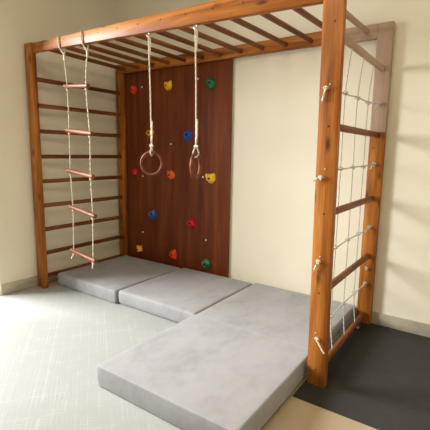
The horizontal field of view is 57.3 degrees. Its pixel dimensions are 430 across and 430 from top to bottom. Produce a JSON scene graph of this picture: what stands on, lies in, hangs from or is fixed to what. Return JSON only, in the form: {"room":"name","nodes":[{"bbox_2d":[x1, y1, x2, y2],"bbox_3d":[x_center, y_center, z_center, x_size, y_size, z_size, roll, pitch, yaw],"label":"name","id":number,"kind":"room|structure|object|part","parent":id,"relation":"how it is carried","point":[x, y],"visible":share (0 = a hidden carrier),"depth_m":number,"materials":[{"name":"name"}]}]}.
{"room":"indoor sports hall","nodes":[
{"label":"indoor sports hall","id":0,"kind":"room"},
{"bbox_2d":[0,0,119,294],"bbox_3d":[-2.655,-0.775,2.344,0.200,3.300,5.200,7,11,34],"label":"wall","id":1,"kind":"structure","parent":0,"point":[22,22],"depth_m":3.77,"materials":[{"name":"beige paint"}]},
{"bbox_2d":[1,254,119,294],"bbox_3d":[-1.504,0.588,4.076,0.012,0.098,1.400,7,11,34],"label":"baseboard","id":2,"kind":"structure","parent":1,"relation":"attached to","point":[15,286],"depth_m":3.67,"materials":[{"name":"grey stone"}]},
{"bbox_2d":[0,280,377,429],"bbox_3d":[-0.657,1.154,1.219,5.136,0.100,5.600,7,11,34],"label":"floor","id":3,"kind":"structure","parent":0,"point":[294,413],"depth_m":1.94,"materials":[{"name":"beige wood"}]},
{"bbox_2d":[0,285,181,429],"bbox_3d":[-1.344,0.965,2.015,2.638,0.004,3.750,7,11,34],"label":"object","id":4,"kind":"structure","parent":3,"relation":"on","point":[54,340],"depth_m":2.47,"materials":[{"name":"fabric"}]},
{"bbox_2d":[58,255,252,322],"bbox_3d":[-0.586,0.643,3.697,1.670,0.126,0.905,7,11,34],"label":"mat","id":5,"kind":"object","parent":4,"relation":"on","point":[172,293],"visible":0.91,"depth_m":3.50,"materials":[{"name":"grey fabric"}]},
{"bbox_3d":[-0.935,0.603,3.921,0.834,0.124,0.876,7,11,34],"label":"panel","id":6,"kind":"part","parent":5,"relation":"part of","materials":[{"name":"grey fabric"}]},
{"bbox_3d":[-0.237,0.684,3.470,0.833,0.126,0.884,7,11,34],"label":"panel","id":7,"kind":"part","parent":5,"relation":"part of","materials":[{"name":"grey fabric"}]},
{"bbox_2d":[97,283,354,429],"bbox_3d":[0.228,0.822,2.635,0.909,0.129,1.778,7,11,34],"label":"mat","id":8,"kind":"object","parent":4,"relation":"on","point":[231,364],"visible":0.88,"depth_m":2.20,"materials":[{"name":"grey fabric"}]},
{"bbox_3d":[-0.028,0.876,2.272,0.909,0.129,0.885,7,11,34],"label":"panel","id":9,"kind":"part","parent":8,"relation":"part of","materials":[{"name":"grey fabric"}]},
{"bbox_3d":[0.480,0.772,2.991,0.898,0.124,0.901,7,11,34],"label":"panel","id":10,"kind":"part","parent":8,"relation":"part of","materials":[{"name":"grey fabric"}]},
{"bbox_2d":[24,0,394,387],"bbox_3d":[-0.222,-0.383,3.225,2.805,2.320,1.068,7,11,34],"label":"jungle gym","id":11,"kind":"object","parent":3,"relation":"on","point":[333,37],"visible":0.98,"depth_m":2.79,"materials":[{"name":"brown wood"}]},
{"bbox_3d":[-1.621,-0.399,3.582,0.104,2.200,0.045,7,11,34],"label":"post","id":12,"kind":"part","parent":11,"relation":"part of","materials":[{"name":"brown wood"}]},
{"bbox_2d":[57,30,96,268],"bbox_3d":[-1.107,-0.497,3.217,0.396,1.883,0.071,7,11,34],"label":"ladder","id":13,"kind":"object","parent":11,"relation":"hanging from","point":[66,86],"visible":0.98,"depth_m":3.20,"materials":[{"name":"white fabric"}]},
{"bbox_3d":[-1.037,-0.483,4.417,0.104,2.120,0.045,7,11,34],"label":"post","id":14,"kind":"part","parent":11,"relation":"part of","materials":[{"name":"brown wood"}]},
{"bbox_2d":[140,33,162,175],"bbox_3d":[-0.440,-0.753,2.703,0.176,0.968,0.049,3,9,16],"label":"ring","id":15,"kind":"object","parent":11,"relation":"hanging from","point":[150,152],"visible":1,"depth_m":2.73,"materials":[{"name":"brown wood"}]},
{"bbox_2d":[190,25,201,178],"bbox_3d":[-0.119,-0.705,2.485,0.050,0.959,0.176,4,10,19],"label":"ring","id":16,"kind":"object","parent":11,"relation":"hanging from","point":[194,154],"visible":1,"depth_m":2.49,"materials":[{"name":"white fabric"}]},
{"bbox_3d":[0.583,-0.189,2.057,0.129,2.315,0.045,7,11,34],"label":"post","id":17,"kind":"part","parent":11,"relation":"part of","materials":[{"name":"brown wood"}]},
{"bbox_2d":[313,48,381,353],"bbox_3d":[0.866,-0.039,2.462,0.121,1.837,1.050,7,11,36],"label":"net","id":18,"kind":"object","parent":11,"relation":"attached to","point":[325,88],"visible":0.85,"depth_m":2.46,"materials":[{"name":"beige fabric"}]},
{"bbox_3d":[1.166,0.118,2.951,0.104,1.447,0.045,7,11,34],"label":"post","id":19,"kind":"part","parent":11,"relation":"part of","materials":[{"name":"brown wood"}]},
{"bbox_3d":[1.182,-0.963,2.779,0.104,0.741,0.045,7,11,34],"label":"post","id":20,"kind":"part","parent":11,"relation":"part of","materials":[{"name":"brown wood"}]},
{"bbox_2d":[293,322,429,429],"bbox_3d":[1.448,0.985,2.144,1.662,0.005,1.221,7,11,34],"label":"rubber mat","id":21,"kind":"object","parent":3,"relation":"on","point":[378,378],"visible":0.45,"depth_m":2.25,"materials":[{"name":"black rubber"}]},
{"bbox_2d":[115,0,429,323],"bbox_3d":[0.913,-0.850,3.143,5.136,3.300,0.200,7,11,34],"label":"wall","id":22,"kind":"structure","parent":0,"point":[275,96],"depth_m":3.14,"materials":[{"name":"beige paint"}]},
{"bbox_2d":[125,58,232,277],"bbox_3d":[-0.423,-0.416,4.004,1.374,2.096,0.012,7,11,34],"label":"board","id":23,"kind":"object","parent":22,"relation":"attached to","point":[177,200],"visible":0.95,"depth_m":3.94,"materials":[{"name":"red wood"}]},
{"bbox_2d":[131,86,136,93],"bbox_3d":[-0.868,-1.325,4.151,0.076,0.088,0.048,7,11,34],"label":"hold","id":24,"kind":"object","parent":23,"relation":"attached to","point":[133,88],"visible":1,"depth_m":4.14,"materials":[{"name":"plastic"}]},
{"bbox_2d":[131,168,138,175],"bbox_3d":[-0.885,-0.468,4.285,0.104,0.087,0.055,7,11,34],"label":"hold","id":25,"kind":"object","parent":23,"relation":"attached to","point":[135,171],"visible":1,"depth_m":4.27,"materials":[{"name":"plastic"}]},
{"bbox_2d":[136,245,142,251],"bbox_3d":[-0.853,0.375,4.391,0.086,0.081,0.050,7,11,34],"label":"hold","id":26,"kind":"object","parent":23,"relation":"attached to","point":[139,248],"visible":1,"depth_m":4.38,"materials":[{"name":"orange plastic"}]},
{"bbox_2d":[148,210,156,218],"bbox_3d":[-0.676,-0.006,4.211,0.098,0.104,0.048,7,11,34],"label":"hold","id":27,"kind":"object","parent":23,"relation":"attached to","point":[152,214],"visible":1,"depth_m":4.20,"materials":[{"name":"blue plastic"}]},
{"bbox_2d":[164,80,171,89],"bbox_3d":[-0.473,-1.278,3.879,0.094,0.093,0.048,7,11,34],"label":"hold","id":28,"kind":"object","parent":23,"relation":"attached to","point":[168,85],"visible":1,"depth_m":3.87,"materials":[{"name":"yellow plastic"}]},
{"bbox_2d":[167,170,174,178],"bbox_3d":[-0.459,-0.409,3.998,0.102,0.092,0.048,7,11,34],"label":"hold","id":29,"kind":"object","parent":23,"relation":"attached to","point":[170,173],"visible":1,"depth_m":3.98,"materials":[{"name":"orange plastic"}]},
{"bbox_2d":[169,249,176,258],"bbox_3d":[-0.449,0.410,4.111,0.093,0.105,0.050,7,11,34],"label":"hold","id":30,"kind":"object","parent":23,"relation":"attached to","point":[172,254],"visible":1,"depth_m":4.10,"materials":[{"name":"plastic"}]},
{"bbox_2d":[183,130,191,140],"bbox_3d":[-0.273,-0.772,3.813,0.106,0.102,0.048,7,11,34],"label":"hold","id":31,"kind":"object","parent":23,"relation":"attached to","point":[187,135],"visible":1,"depth_m":3.80,"materials":[{"name":"blue plastic"}]},
{"bbox_2d":[187,218,195,227],"bbox_3d":[-0.248,0.081,3.922,0.105,0.096,0.048,7,11,34],"label":"hold","id":32,"kind":"object","parent":23,"relation":"attached to","point":[191,222],"visible":1,"depth_m":3.91,"materials":[{"name":"plastic"}]},
{"bbox_2d":[202,259,210,268],"bbox_3d":[-0.098,0.485,3.876,0.110,0.108,0.048,7,11,34],"label":"hold","id":33,"kind":"object","parent":23,"relation":"attached to","point":[206,263],"visible":1,"depth_m":3.86,"materials":[{"name":"green plastic"}]},
{"bbox_2d":[205,173,215,183],"bbox_3d":[-0.054,-0.345,3.721,0.118,0.102,0.048,7,11,34],"label":"hold","id":34,"kind":"object","parent":23,"relation":"attached to","point":[210,178],"visible":1,"depth_m":3.70,"materials":[{"name":"yellow plastic"}]},
{"bbox_2d":[206,77,215,89],"bbox_3d":[-0.051,-1.204,3.592,0.116,0.110,0.048,7,11,34],"label":"hold","id":35,"kind":"object","parent":23,"relation":"attached to","point":[210,82],"visible":1,"depth_m":3.58,"materials":[{"name":"green plastic"}]},
{"bbox_2d":[355,307,429,337],"bbox_3d":[0.835,0.745,3.304,4.724,0.098,0.012,7,11,34],"label":"baseboard","id":36,"kind":"structure","parent":22,"relation":"attached to","point":[419,328],"depth_m":2.92,"materials":[{"name":"grey stone"}]}
]}

